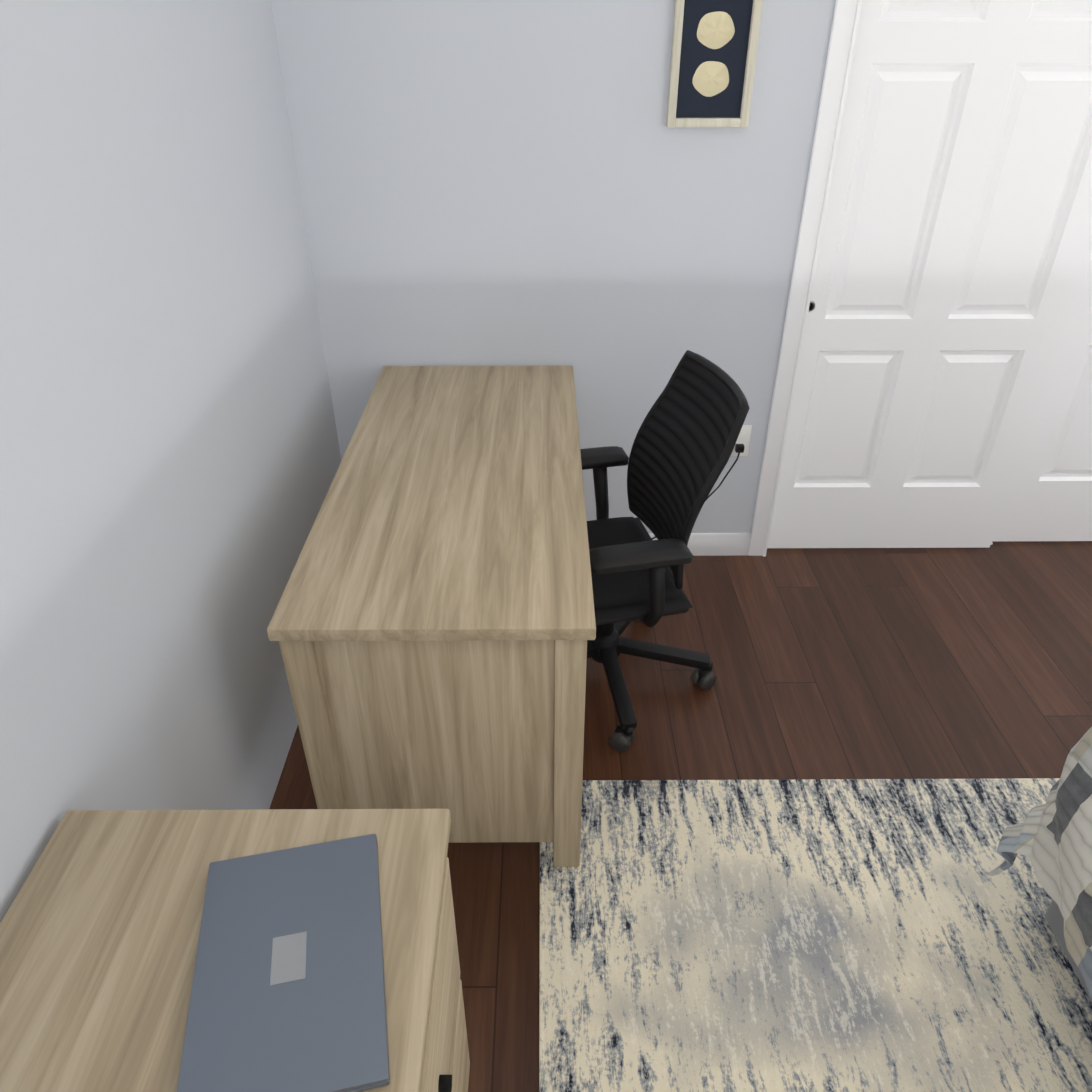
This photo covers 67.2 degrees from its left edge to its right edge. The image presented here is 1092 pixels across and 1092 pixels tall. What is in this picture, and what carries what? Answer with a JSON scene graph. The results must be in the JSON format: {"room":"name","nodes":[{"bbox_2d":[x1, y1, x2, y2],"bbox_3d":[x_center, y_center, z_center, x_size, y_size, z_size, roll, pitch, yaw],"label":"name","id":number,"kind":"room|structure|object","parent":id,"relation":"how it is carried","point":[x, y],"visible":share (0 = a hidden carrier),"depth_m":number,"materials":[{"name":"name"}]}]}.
{"room":"bedroom","nodes":[
{"label":"bedroom","id":0,"kind":"room"},
{"bbox_2d":[0,0,340,922],"bbox_3d":[-0.778,0.269,0.502,0.140,2.440,4.880,0,33,0],"label":"wall","id":1,"kind":"structure","parent":0,"point":[170,458],"depth_m":1.47,"materials":[{"name":"paint"}]},
{"bbox_2d":[270,0,835,532],"bbox_3d":[1.232,-1.034,2.493,4.180,2.440,0.140,0,33,0],"label":"wall","id":2,"kind":"structure","parent":0,"point":[510,182],"depth_m":2.41,"materials":[{"name":"paint"}]},
{"bbox_2d":[649,533,750,555],"bbox_3d":[1.234,-0.009,3.070,3.900,0.092,0.014,0,33,0],"label":"baseboard","id":3,"kind":"structure","parent":2,"relation":"attached to","point":[718,544],"depth_m":3.06,"materials":[{"name":"white wood"}]},
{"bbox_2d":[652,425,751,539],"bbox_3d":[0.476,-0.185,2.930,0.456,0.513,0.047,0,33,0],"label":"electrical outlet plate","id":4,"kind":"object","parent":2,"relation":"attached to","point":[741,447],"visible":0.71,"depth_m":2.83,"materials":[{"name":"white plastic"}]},
{"bbox_2d":[666,0,762,126],"bbox_3d":[0.449,-1.364,2.171,0.225,0.462,0.029,0,33,0],"label":"framed picture","id":5,"kind":"object","parent":2,"relation":"attached to","point":[713,56],"visible":1,"depth_m":2.21,"materials":[{"name":"blue"}]},
{"bbox_2d":[748,0,992,556],"bbox_3d":[1.709,-0.890,2.574,1.903,2.110,0.164,0,33,0],"label":"trim","id":6,"kind":"structure","parent":2,"relation":"attached to","point":[844,29],"depth_m":2.48,"materials":[{"name":"white wood"}]},
{"bbox_2d":[767,0,1091,547],"bbox_3d":[1.228,-0.846,2.570,0.895,2.018,0.036,0,33,0],"label":"closet door","id":7,"kind":"structure","parent":2,"relation":"in","point":[954,255],"depth_m":2.55,"materials":[{"name":"white wood"}]},
{"bbox_2d":[992,257,1091,540],"bbox_3d":[2.135,-0.873,2.607,0.895,2.018,0.036,0,33,0],"label":"closet door","id":8,"kind":"structure","parent":2,"relation":"in","point":[1049,497],"depth_m":2.95,"materials":[{"name":"white wood"}]},
{"bbox_2d":[269,541,1091,1091],"bbox_3d":[1.244,1.325,1.202,4.180,0.100,4.880,0,33,0],"label":"floor","id":9,"kind":"structure","parent":0,"point":[901,663],"depth_m":2.46,"materials":[{"name":"brown wood"}]},
{"bbox_2d":[0,809,469,1091],"bbox_3d":[-0.405,1.112,0.756,0.570,0.750,1.530,0,33,0],"label":"dresser","id":10,"kind":"object","parent":9,"relation":"on","point":[100,924],"visible":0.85,"depth_m":1.04,"materials":[{"name":"brown wood"}]},
{"bbox_2d":[177,834,389,1091],"bbox_3d":[-0.308,0.500,0.990,0.220,0.016,0.320,-7,34,-10],"label":"laptop","id":11,"kind":"object","parent":10,"relation":"on","point":[288,993],"visible":1,"depth_m":0.97,"materials":[{"name":"grey metal"}]},
{"bbox_2d":[267,366,595,866],"bbox_3d":[-0.217,0.093,2.305,0.617,0.737,1.357,0,33,0],"label":"desk","id":12,"kind":"object","parent":9,"relation":"on","point":[431,628],"visible":0.96,"depth_m":1.76,"materials":[{"name":"brown wood"}]},
{"bbox_2d":[580,350,749,751],"bbox_3d":[0.172,0.005,2.270,0.649,0.945,0.645,-7,34,-10],"label":"office chair","id":13,"kind":"object","parent":9,"relation":"on","point":[686,437],"visible":0.85,"depth_m":2.21,"materials":[{"name":"black"}]},
{"bbox_2d":[539,778,1091,1091],"bbox_3d":[0.809,1.230,1.246,1.640,0.012,2.230,0,33,0],"label":"rug","id":14,"kind":"object","parent":9,"relation":"on","point":[840,935],"visible":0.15,"depth_m":1.79,"materials":[{"name":"beige carpet"}]},
{"bbox_2d":[988,727,1091,1001],"bbox_3d":[2.058,0.808,0.995,2.176,0.961,1.651,0,33,0],"label":"bed","id":15,"kind":"object","parent":9,"relation":"on","point":[1051,838],"visible":1,"depth_m":1.60,"materials":[{"name":"white fabric"}]}
]}

